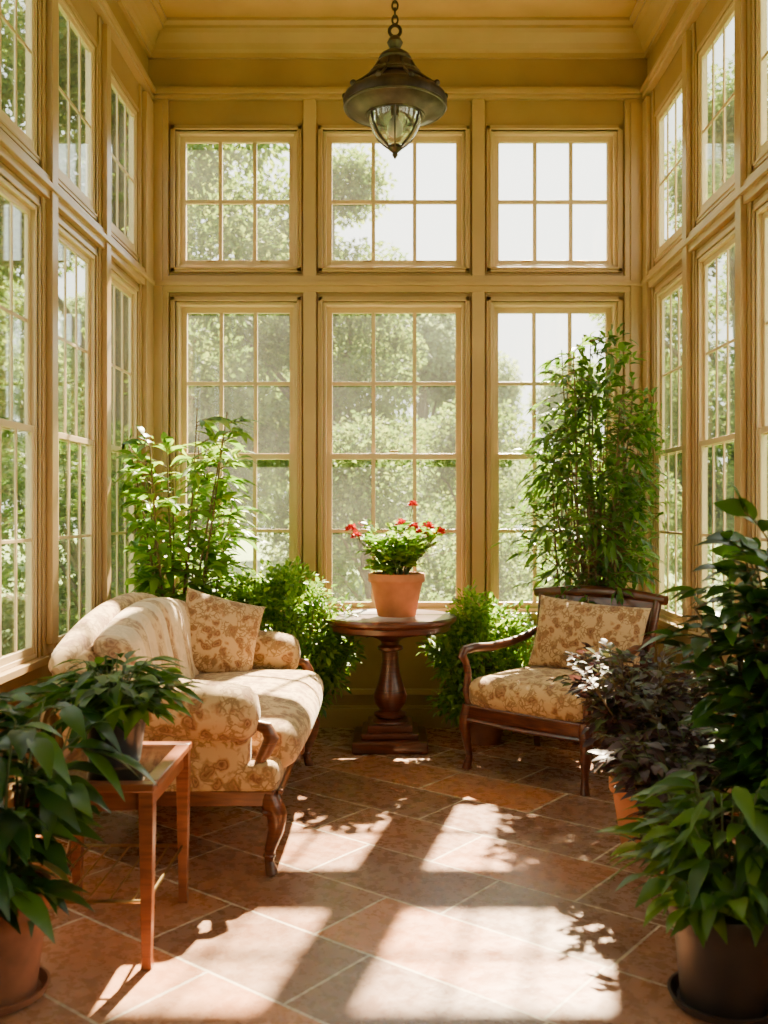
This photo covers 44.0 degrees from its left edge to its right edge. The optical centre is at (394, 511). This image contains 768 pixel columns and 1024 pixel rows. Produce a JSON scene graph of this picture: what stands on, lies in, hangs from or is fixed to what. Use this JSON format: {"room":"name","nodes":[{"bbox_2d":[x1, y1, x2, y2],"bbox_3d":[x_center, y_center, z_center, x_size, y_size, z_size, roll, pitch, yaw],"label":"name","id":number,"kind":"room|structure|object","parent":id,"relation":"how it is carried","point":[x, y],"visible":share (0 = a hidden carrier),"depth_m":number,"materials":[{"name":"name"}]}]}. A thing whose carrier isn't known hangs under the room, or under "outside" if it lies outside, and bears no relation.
{"room":"sunroom","nodes":[
{"label":"sunroom","id":0,"kind":"room"},
{"bbox_2d":[0,0,148,807],"bbox_3d":[-1.685,-0.900,2.550,0.050,4.700,7.700,0,0,0],"label":"wall","id":1,"kind":"structure","parent":0,"point":[84,8],"depth_m":5.18,"materials":[{"name":"paint"}]},
{"bbox_2d":[0,175,36,671],"bbox_3d":[-1.680,-0.370,4.095,0.048,2.089,0.610,0,0,0],"label":"window","id":2,"kind":"structure","parent":1,"relation":"in","point":[9,192],"depth_m":4.35,"materials":[{"name":"beige paint"}]},
{"bbox_2d":[0,0,36,153],"bbox_3d":[-1.680,-2.106,4.095,0.048,0.923,0.610,0,0,0],"label":"window","id":3,"kind":"structure","parent":1,"relation":"in","point":[29,137],"depth_m":4.35,"materials":[{"name":"beige paint"}]},
{"bbox_2d":[58,225,94,643],"bbox_3d":[-1.680,-0.370,4.945,0.048,2.089,0.610,0,0,0],"label":"window","id":4,"kind":"structure","parent":1,"relation":"in","point":[64,237],"depth_m":5.20,"materials":[{"name":"beige paint"}]},
{"bbox_2d":[58,0,94,211],"bbox_3d":[-1.680,-2.106,4.945,0.048,0.923,0.610,0,0,0],"label":"window","id":5,"kind":"structure","parent":1,"relation":"in","point":[89,198],"depth_m":5.10,"materials":[{"name":"beige paint"}]},
{"bbox_2d":[0,0,155,804],"bbox_3d":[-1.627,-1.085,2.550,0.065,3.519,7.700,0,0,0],"label":"trim","id":6,"kind":"structure","parent":1,"relation":"attached to","point":[43,180],"depth_m":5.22,"materials":[{"name":"beige paint"}]},
{"bbox_2d":[111,270,136,596],"bbox_3d":[-1.680,-0.370,5.795,0.048,2.089,0.610,0,0,0],"label":"window","id":7,"kind":"structure","parent":1,"relation":"in","point":[120,284],"depth_m":5.99,"materials":[{"name":"beige paint"}]},
{"bbox_2d":[111,73,136,253],"bbox_3d":[-1.680,-2.106,5.795,0.048,0.923,0.610,0,0,0],"label":"window","id":8,"kind":"structure","parent":1,"relation":"in","point":[131,242],"depth_m":6.03,"materials":[{"name":"beige paint"}]},
{"bbox_2d":[117,0,166,58],"bbox_3d":[-1.580,-3.150,2.550,0.160,0.200,7.700,0,0,0],"label":"trim","id":9,"kind":"structure","parent":1,"relation":"attached to","point":[146,18],"depth_m":6.06,"materials":[{"name":"beige paint"}]},
{"bbox_2d":[0,728,739,1023],"bbox_3d":[0.020,1.500,2.550,3.680,0.100,8.020,0,0,0],"label":"floor","id":10,"kind":"structure","parent":0,"point":[428,888],"depth_m":3.47,"materials":[{"name":"tile"}]},
{"bbox_2d":[0,692,157,1015],"bbox_3d":[-1.170,0.981,2.845,0.808,0.938,0.762,0,0,-27],"label":"potted plant","id":11,"kind":"object","parent":10,"relation":"on","point":[65,810],"visible":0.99,"depth_m":2.77,"materials":[{"name":"green plant"}]},
{"bbox_2d":[12,741,191,969],"bbox_3d":[-0.985,1.155,3.280,0.450,0.590,0.570,0,0,0],"label":"side table","id":12,"kind":"object","parent":10,"relation":"on","point":[165,761],"visible":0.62,"depth_m":3.17,"materials":[{"name":"brown wood"}]},
{"bbox_2d":[0,648,206,767],"bbox_3d":[-0.992,0.678,3.269,0.690,0.363,0.750,0,0,0],"label":"potted plant","id":13,"kind":"object","parent":12,"relation":"on","point":[98,692],"visible":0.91,"depth_m":3.17,"materials":[{"name":"green plant"}]},
{"bbox_2d":[48,593,323,876],"bbox_3d":[-0.883,0.933,4.619,1.023,1.052,1.859,0,0,0],"label":"sofa","id":14,"kind":"object","parent":10,"relation":"on","point":[250,730],"visible":0.62,"depth_m":3.91,"materials":[{"name":"beige fabric"}]},
{"bbox_2d":[92,597,200,678],"bbox_3d":[-1.153,0.690,4.630,0.255,0.520,1.420,0,0,0],"label":"throw blanket","id":15,"kind":"object","parent":14,"relation":"on","point":[158,626],"depth_m":4.35,"materials":[{"name":"fabric"}]},
{"bbox_2d":[186,587,264,672],"bbox_3d":[-0.956,0.675,5.152,0.551,0.535,0.227,0,0,-22],"label":"throw pillow","id":16,"kind":"object","parent":14,"relation":"on","point":[224,632],"visible":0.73,"depth_m":5.09,"materials":[{"name":"fabric"}]},
{"bbox_2d":[194,669,323,767],"bbox_3d":[-0.810,0.975,4.620,0.870,0.280,1.470,0,0,0],"label":"seat cushion","id":17,"kind":"object","parent":14,"relation":"on","point":[289,699],"depth_m":4.43,"materials":[{"name":"fabric"}]},
{"bbox_2d":[112,408,274,601],"bbox_3d":[-1.169,0.420,5.787,0.842,2.060,1.045,0,0,0],"label":"potted plant","id":18,"kind":"object","parent":10,"relation":"on","point":[150,577],"visible":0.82,"depth_m":5.70,"materials":[{"name":"green plant"}]},
{"bbox_2d":[212,552,368,717],"bbox_3d":[-0.691,0.849,5.917,1.086,1.201,0.783,0,0,-2],"label":"potted shrub","id":19,"kind":"object","parent":10,"relation":"on","point":[282,591],"visible":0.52,"depth_m":5.81,"materials":[{"name":"green plant"}]},
{"bbox_2d":[324,609,456,753],"bbox_3d":[-0.030,1.045,5.900,0.826,0.810,0.826,0,0,0],"label":"pedestal table","id":20,"kind":"object","parent":10,"relation":"on","point":[389,731],"visible":0.94,"depth_m":5.75,"materials":[{"name":"brown wood"}]},
{"bbox_2d":[344,500,447,617],"bbox_3d":[-0.003,0.282,5.869,0.578,0.715,0.657,0,0,-30],"label":"geranium","id":21,"kind":"object","parent":20,"relation":"on","point":[396,593],"visible":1,"depth_m":5.75,"materials":[{"name":"plant"}]},
{"bbox_2d":[344,523,357,530],"bbox_3d":[-0.272,0.093,5.842,0.093,0.046,0.099,0,0,0],"label":"flower","id":22,"kind":"object","parent":21,"relation":"on","point":[351,527],"depth_m":5.82,"materials":[{"name":"red plant"}]},
{"bbox_2d":[350,531,361,538],"bbox_3d":[-0.240,0.141,5.891,0.082,0.051,0.100,0,0,-16],"label":"flower","id":23,"kind":"object","parent":21,"relation":"on","point":[355,535],"depth_m":5.88,"materials":[{"name":"red plant"}]},
{"bbox_2d":[394,518,408,525],"bbox_3d":[0.044,0.063,5.781,0.092,0.047,0.087,0,0,-44],"label":"flower","id":24,"kind":"object","parent":21,"relation":"on","point":[401,521],"depth_m":5.77,"materials":[{"name":"red plant"}]},
{"bbox_2d":[408,500,418,505],"bbox_3d":[0.110,-0.056,5.902,0.069,0.040,0.065,0,0,-30],"label":"flower","id":25,"kind":"object","parent":21,"relation":"on","point":[412,503],"depth_m":5.89,"materials":[{"name":"red plant"}]},
{"bbox_2d":[407,522,420,528],"bbox_3d":[0.114,0.081,5.801,0.097,0.050,0.097,0,0,0],"label":"flower","id":26,"kind":"object","parent":21,"relation":"on","point":[413,524],"depth_m":5.79,"materials":[{"name":"red plant"}]},
{"bbox_2d":[415,529,427,533],"bbox_3d":[0.164,0.112,5.828,0.097,0.049,0.088,0,0,29],"label":"flower","id":27,"kind":"object","parent":21,"relation":"on","point":[417,531],"depth_m":5.82,"materials":[{"name":"red plant"}]},
{"bbox_2d":[422,521,434,528],"bbox_3d":[0.201,0.083,5.770,0.093,0.058,0.094,0,0,0],"label":"flower","id":28,"kind":"object","parent":21,"relation":"on","point":[429,525],"depth_m":5.76,"materials":[{"name":"red plant"}]},
{"bbox_2d":[434,526,446,533],"bbox_3d":[0.277,0.112,5.840,0.092,0.050,0.090,0,0,0],"label":"flower","id":29,"kind":"object","parent":21,"relation":"on","point":[438,530],"depth_m":5.82,"materials":[{"name":"red plant"}]},
{"bbox_2d":[416,579,537,745],"bbox_3d":[0.557,0.939,5.978,0.866,1.022,0.665,0,0,0],"label":"potted shrub","id":30,"kind":"object","parent":10,"relation":"on","point":[464,631],"visible":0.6,"depth_m":5.89,"materials":[{"name":"green plant"}]},
{"bbox_2d":[470,723,502,745],"bbox_3d":[0.560,1.350,6.000,0.306,0.200,0.306,0,0,0],"label":"pot","id":31,"kind":"object","parent":30,"relation":"on","point":[482,735],"depth_m":5.89,"materials":[{"name":"ceramic"}]},
{"bbox_2d":[458,585,668,795],"bbox_3d":[0.957,0.950,5.411,0.885,1.012,0.882,0,0,42],"label":"armchair","id":32,"kind":"object","parent":10,"relation":"on","point":[523,698],"visible":0.61,"depth_m":5.24,"materials":[{"name":"beige fabric"}]},
{"bbox_2d":[469,666,639,721],"bbox_3d":[0.905,1.020,5.354,0.785,0.240,0.720,0,0,42],"label":"seat cushion","id":33,"kind":"object","parent":32,"relation":"on","point":[523,694],"depth_m":5.15,"materials":[{"name":"fabric"}]},
{"bbox_2d":[528,595,650,678],"bbox_3d":[1.112,0.725,5.480,0.721,0.449,0.231,0,0,38],"label":"pillow","id":34,"kind":"object","parent":32,"relation":"on","point":[563,624],"visible":0.81,"depth_m":5.43,"materials":[{"name":"fabric"}]},
{"bbox_2d":[490,323,669,746],"bbox_3d":[1.101,0.130,5.812,1.058,2.641,0.995,0,0,0],"label":"potted plant","id":35,"kind":"object","parent":10,"relation":"on","point":[607,559],"visible":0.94,"depth_m":5.81,"materials":[{"name":"plant"}]},
{"bbox_2d":[575,736,604,746],"bbox_3d":[1.260,1.280,6.000,0.388,0.340,0.388,0,0,0],"label":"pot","id":36,"kind":"object","parent":35,"relation":"on","point":[596,743],"depth_m":5.86,"materials":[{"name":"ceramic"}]},
{"bbox_2d":[549,638,736,851],"bbox_3d":[1.095,0.992,4.160,0.845,0.916,0.882,0,0,-5],"label":"potted shrub","id":37,"kind":"object","parent":10,"relation":"on","point":[614,708],"visible":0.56,"depth_m":4.00,"materials":[{"name":"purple plant"}]},
{"bbox_2d":[609,773,643,851],"bbox_3d":[1.100,1.300,4.120,0.337,0.300,0.337,0,0,0],"label":"pot","id":38,"kind":"object","parent":37,"relation":"on","point":[620,805],"depth_m":4.05,"materials":[{"name":"ceramic"}]},
{"bbox_2d":[587,700,741,910],"bbox_3d":[1.081,1.101,3.485,0.756,0.697,0.772,0,0,0],"label":"potted plant","id":39,"kind":"object","parent":10,"relation":"on","point":[641,765],"visible":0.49,"depth_m":3.44,"materials":[{"name":"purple plant"}]},
{"bbox_2d":[594,770,767,1023],"bbox_3d":[0.997,1.113,2.813,0.783,0.674,0.825,0,0,0],"label":"potted plant","id":40,"kind":"object","parent":10,"relation":"on","point":[717,906],"visible":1,"depth_m":2.68,"materials":[{"name":"green plant"}]},
{"bbox_2d":[639,483,767,893],"bbox_3d":[1.226,0.679,3.296,0.809,1.542,0.936,0,0,0],"label":"potted shrub","id":41,"kind":"object","parent":10,"relation":"on","point":[750,674],"visible":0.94,"depth_m":3.17,"materials":[{"name":"green plant"}]},
{"bbox_2d":[368,572,424,617],"bbox_3d":[0.010,0.508,5.860,0.351,0.262,0.351,0,0,0],"label":"pot","id":42,"kind":"object","parent":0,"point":[396,594],"depth_m":5.74,"materials":[{"name":"ceramic"}]},
{"bbox_2d":[149,59,646,704],"bbox_3d":[0.020,-0.900,6.480,3.460,4.700,0.160,0,0,0],"label":"wall","id":43,"kind":"structure","parent":0,"point":[415,674],"depth_m":6.40,"materials":[{"name":"paint"}]},
{"bbox_2d":[176,302,296,611],"bbox_3d":[-1.068,-0.370,6.470,0.816,2.089,0.140,0,0,0],"label":"window","id":44,"kind":"structure","parent":43,"relation":"in","point":[183,309],"depth_m":6.44,"materials":[{"name":"beige paint"}]},
{"bbox_2d":[176,131,296,266],"bbox_3d":[-1.068,-2.106,6.470,0.816,0.923,0.140,0,0,0],"label":"window","id":45,"kind":"structure","parent":43,"relation":"in","point":[183,138],"depth_m":6.44,"materials":[{"name":"beige paint"}]},
{"bbox_2d":[318,705,458,727],"bbox_3d":[0.020,1.375,6.389,3.460,0.150,0.022,0,0,0],"label":"baseboard","id":46,"kind":"structure","parent":43,"relation":"attached to","point":[337,716],"depth_m":6.38,"materials":[{"name":"beige paint"}]},
{"bbox_2d":[323,302,464,611],"bbox_3d":[-0.006,-0.370,6.470,0.957,2.089,0.140,0,0,0],"label":"window","id":47,"kind":"structure","parent":43,"relation":"in","point":[329,308],"depth_m":6.44,"materials":[{"name":"beige paint"}]},
{"bbox_2d":[323,131,464,266],"bbox_3d":[-0.006,-2.106,6.470,0.957,0.923,0.140,0,0,0],"label":"window","id":48,"kind":"structure","parent":43,"relation":"in","point":[329,137],"depth_m":6.44,"materials":[{"name":"beige paint"}]},
{"bbox_2d":[170,125,621,694],"bbox_3d":[0.010,-0.684,6.372,3.092,3.829,0.115,0,0,0],"label":"trim","id":49,"kind":"structure","parent":43,"relation":"attached to","point":[173,128],"depth_m":6.38,"materials":[{"name":"beige paint"}]},
{"bbox_2d":[148,17,647,58],"bbox_3d":[0.020,-3.150,6.320,3.460,0.200,0.160,0,0,0],"label":"trim","id":50,"kind":"structure","parent":43,"relation":"attached to","point":[180,37],"depth_m":6.32,"materials":[{"name":"beige paint"}]},
{"bbox_2d":[152,87,644,611],"bbox_3d":[0.020,-1.085,6.367,3.460,3.519,0.065,0,0,0],"label":"trim","id":51,"kind":"structure","parent":43,"relation":"attached to","point":[309,284],"depth_m":6.37,"materials":[{"name":"beige paint"}]},
{"bbox_2d":[492,131,616,266],"bbox_3d":[1.071,-2.106,6.470,0.849,0.923,0.140,0,0,0],"label":"window","id":52,"kind":"structure","parent":43,"relation":"in","point":[609,138],"depth_m":6.44,"materials":[{"name":"beige paint"}]},
{"bbox_2d":[492,302,616,611],"bbox_3d":[1.071,-0.370,6.470,0.849,2.089,0.140,0,0,0],"label":"window","id":53,"kind":"structure","parent":43,"relation":"in","point":[609,309],"depth_m":6.44,"materials":[{"name":"beige paint"}]},
{"bbox_2d":[159,0,636,16],"bbox_3d":[0.020,-3.310,2.550,3.680,0.120,8.020,0,0,0],"label":"ceiling","id":54,"kind":"structure","parent":0,"point":[172,8],"depth_m":6.13,"materials":[{"name":"yellow paint"}]},
{"bbox_2d":[342,0,447,158],"bbox_3d":[0.000,-2.507,4.750,0.532,1.485,0.520,0,0,0],"label":"pendant lantern","id":55,"kind":"object","parent":54,"relation":"hanging from","point":[394,97],"visible":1,"depth_m":4.65,"materials":[{"name":"brown metal"}]},
{"bbox_2d":[647,0,767,750],"bbox_3d":[1.725,-0.900,2.550,0.050,4.700,7.700,0,0,0],"label":"wall","id":56,"kind":"structure","parent":0,"point":[712,9],"depth_m":5.72,"materials":[{"name":"paint"}]},
{"bbox_2d":[629,0,679,58],"bbox_3d":[1.620,-3.150,2.550,0.160,0.200,7.700,0,0,0],"label":"trim","id":57,"kind":"structure","parent":56,"relation":"attached to","point":[649,18],"depth_m":6.06,"materials":[{"name":"beige paint"}]},
{"bbox_2d":[656,79,681,256],"bbox_3d":[1.720,-2.106,5.865,0.048,0.923,0.610,0,0,0],"label":"window","id":58,"kind":"structure","parent":56,"relation":"in","point":[660,245],"depth_m":6.11,"materials":[{"name":"beige paint"}]},
{"bbox_2d":[656,273,682,625],"bbox_3d":[1.720,-0.370,5.865,0.048,2.089,0.610,0,0,0],"label":"window","id":59,"kind":"structure","parent":56,"relation":"in","point":[672,287],"depth_m":6.12,"materials":[{"name":"beige paint"}]},
{"bbox_2d":[655,713,731,792],"bbox_3d":[1.689,1.375,2.550,0.022,0.150,7.700,0,0,0],"label":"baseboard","id":60,"kind":"structure","parent":56,"relation":"attached to","point":[729,790],"depth_m":4.82,"materials":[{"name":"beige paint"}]},
{"bbox_2d":[640,0,767,739],"bbox_3d":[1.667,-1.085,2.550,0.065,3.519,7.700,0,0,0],"label":"trim","id":61,"kind":"structure","parent":56,"relation":"attached to","point":[749,185],"depth_m":5.37,"materials":[{"name":"beige paint"}]},
{"bbox_2d":[698,229,734,635],"bbox_3d":[1.720,-0.370,5.015,0.048,2.089,0.610,0,0,0],"label":"window","id":62,"kind":"structure","parent":56,"relation":"in","point":[727,242],"depth_m":5.27,"materials":[{"name":"beige paint"}]},
{"bbox_2d":[698,0,734,215],"bbox_3d":[1.720,-2.106,5.015,0.048,0.923,0.610,0,0,0],"label":"window","id":63,"kind":"structure","parent":56,"relation":"in","point":[704,202],"depth_m":5.17,"materials":[{"name":"beige paint"}]},
{"bbox_2d":[756,202,767,648],"bbox_3d":[1.720,-0.370,4.165,0.048,2.089,0.610,0,0,0],"label":"window","id":64,"kind":"structure","parent":56,"relation":"in","point":[762,212],"depth_m":4.44,"materials":[{"name":"beige paint"}]},
{"bbox_2d":[756,0,767,159],"bbox_3d":[1.720,-2.106,4.165,0.048,0.923,0.610,0,0,0],"label":"window","id":65,"kind":"structure","parent":56,"relation":"in","point":[761,5],"depth_m":4.44,"materials":[{"name":"beige paint"}]},
{"label":"outside","id":66,"kind":"structure","parent":0,"visible":0},
{"bbox_2d":[1,530,726,653],"bbox_3d":[0.000,1.850,34.350,120.000,0.200,111.300,0,0,0],"label":"ground","id":67,"kind":"structure","parent":66,"point":[247,556],"depth_m":30.51,"materials":[{"name":"green plant"}]},
{"bbox_2d":[0,278,23,450],"bbox_3d":[-12.371,-4.316,25.015,6.013,12.382,6.918,0,0,17],"label":"tree","id":68,"kind":"object","parent":67,"relation":"on","point":[19,310],"visible":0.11,"depth_m":25.98,"materials":[{"name":"green plant"}]},
{"bbox_2d":[0,164,63,479],"bbox_3d":[-9.327,-3.810,18.594,5.512,11.350,6.341,0,0,-29],"label":"tree","id":69,"kind":"object","parent":67,"relation":"on","point":[4,294],"visible":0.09,"depth_m":18.23,"materials":[{"name":"green plant"}]},
{"bbox_2d":[8,290,85,542],"bbox_3d":[-10.351,-2.880,32.661,5.997,9.491,7.010,0,0,20],"label":"tree","id":70,"kind":"object","parent":67,"relation":"on","point":[70,350],"visible":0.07,"depth_m":31.21,"materials":[{"name":"green plant"}]},
{"bbox_2d":[1,415,202,656],"bbox_3d":[-3.392,0.452,9.830,2.812,2.983,2.576,0,0,-32],"label":"shrub","id":71,"kind":"object","parent":67,"relation":"on","point":[7,486],"visible":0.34,"depth_m":9.88,"materials":[{"name":"green plant"}]},
{"bbox_2d":[0,0,288,597],"bbox_3d":[-4.167,-3.709,14.388,6.226,11.144,5.412,0,0,7],"label":"tree","id":72,"kind":"object","parent":67,"relation":"on","point":[202,159],"visible":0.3,"depth_m":13.88,"materials":[{"name":"green plant"}]},
{"bbox_2d":[66,153,289,581],"bbox_3d":[-4.846,-3.820,23.967,6.185,11.402,5.914,0,0,-5],"label":"tree","id":73,"kind":"object","parent":67,"relation":"on","point":[272,488],"visible":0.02,"depth_m":24.13,"materials":[{"name":"green plant"}]},
{"bbox_2d":[232,322,370,528],"bbox_3d":[-2.834,-2.880,34.443,5.997,9.491,7.010,0,0,-38],"label":"tree","id":74,"kind":"object","parent":67,"relation":"on","point":[285,494],"visible":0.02,"depth_m":33.58,"materials":[{"name":"green plant"}]},
{"bbox_2d":[191,144,444,594],"bbox_3d":[-1.290,-2.706,18.230,4.731,9.121,4.948,0,0,8],"label":"tree","id":75,"kind":"object","parent":67,"relation":"on","point":[274,437],"visible":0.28,"depth_m":17.53,"materials":[{"name":"green plant"}]},
{"bbox_2d":[257,409,455,601],"bbox_3d":[-0.201,0.380,10.621,2.720,3.149,2.968,0,0,1],"label":"shrub","id":76,"kind":"object","parent":67,"relation":"on","point":[353,478],"visible":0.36,"depth_m":10.36,"materials":[{"name":"green plant"}]},
{"bbox_2d":[340,314,525,569],"bbox_3d":[0.937,-2.249,27.289,6.054,8.197,5.179,0,0,-21],"label":"tree","id":77,"kind":"object","parent":67,"relation":"on","point":[438,330],"visible":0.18,"depth_m":26.61,"materials":[{"name":"green plant"}]},
{"bbox_2d":[349,399,564,601],"bbox_3d":[0.947,0.019,15.253,3.749,3.978,3.435,0,0,42],"label":"shrub","id":78,"kind":"object","parent":67,"relation":"on","point":[438,443],"visible":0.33,"depth_m":14.97,"materials":[{"name":"green plant"}]},
{"bbox_2d":[428,350,542,526],"bbox_3d":[3.288,-2.459,39.873,6.373,8.628,5.452,0,0,21],"label":"tree","id":79,"kind":"object","parent":67,"relation":"on","point":[505,392],"visible":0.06,"depth_m":39.14,"materials":[{"name":"green plant"}]},
{"bbox_2d":[513,357,604,546],"bbox_3d":[5.466,-1.407,28.715,4.089,6.471,4.780,0,0,11],"label":"tree","id":80,"kind":"object","parent":67,"relation":"on","point":[546,391],"visible":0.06,"depth_m":28.32,"materials":[{"name":"green plant"}]},
{"bbox_2d":[499,429,717,612],"bbox_3d":[2.693,0.452,11.587,2.812,2.983,2.576,0,0,34],"label":"shrub","id":81,"kind":"object","parent":67,"relation":"on","point":[671,499],"visible":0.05,"depth_m":11.40,"materials":[{"name":"green plant"}]},
{"bbox_2d":[664,342,681,470],"bbox_3d":[9.738,-2.459,36.669,6.373,8.628,5.452,0,0,-36],"label":"tree","id":82,"kind":"object","parent":67,"relation":"on","point":[669,342],"visible":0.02,"depth_m":35.62,"materials":[{"name":"green plant"}]},
{"bbox_2d":[589,53,767,600],"bbox_3d":[6.216,-3.052,17.101,5.476,9.803,4.760,0,0,33],"label":"tree","id":83,"kind":"object","parent":67,"relation":"on","point":[729,109],"visible":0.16,"depth_m":16.55,"materials":[{"name":"green plant"}]},
{"bbox_2d":[673,439,767,608],"bbox_3d":[5.315,0.452,13.056,2.812,2.983,2.576,0,0,-24],"label":"shrub","id":84,"kind":"object","parent":67,"relation":"on","point":[731,477],"visible":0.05,"depth_m":12.89,"materials":[{"name":"green plant"}]},
{"bbox_2d":[710,254,767,519],"bbox_3d":[10.618,-3.810,23.514,5.512,11.350,6.341,0,0,17],"label":"tree","id":85,"kind":"object","parent":67,"relation":"on","point":[721,282],"visible":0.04,"depth_m":22.05,"materials":[{"name":"green plant"}]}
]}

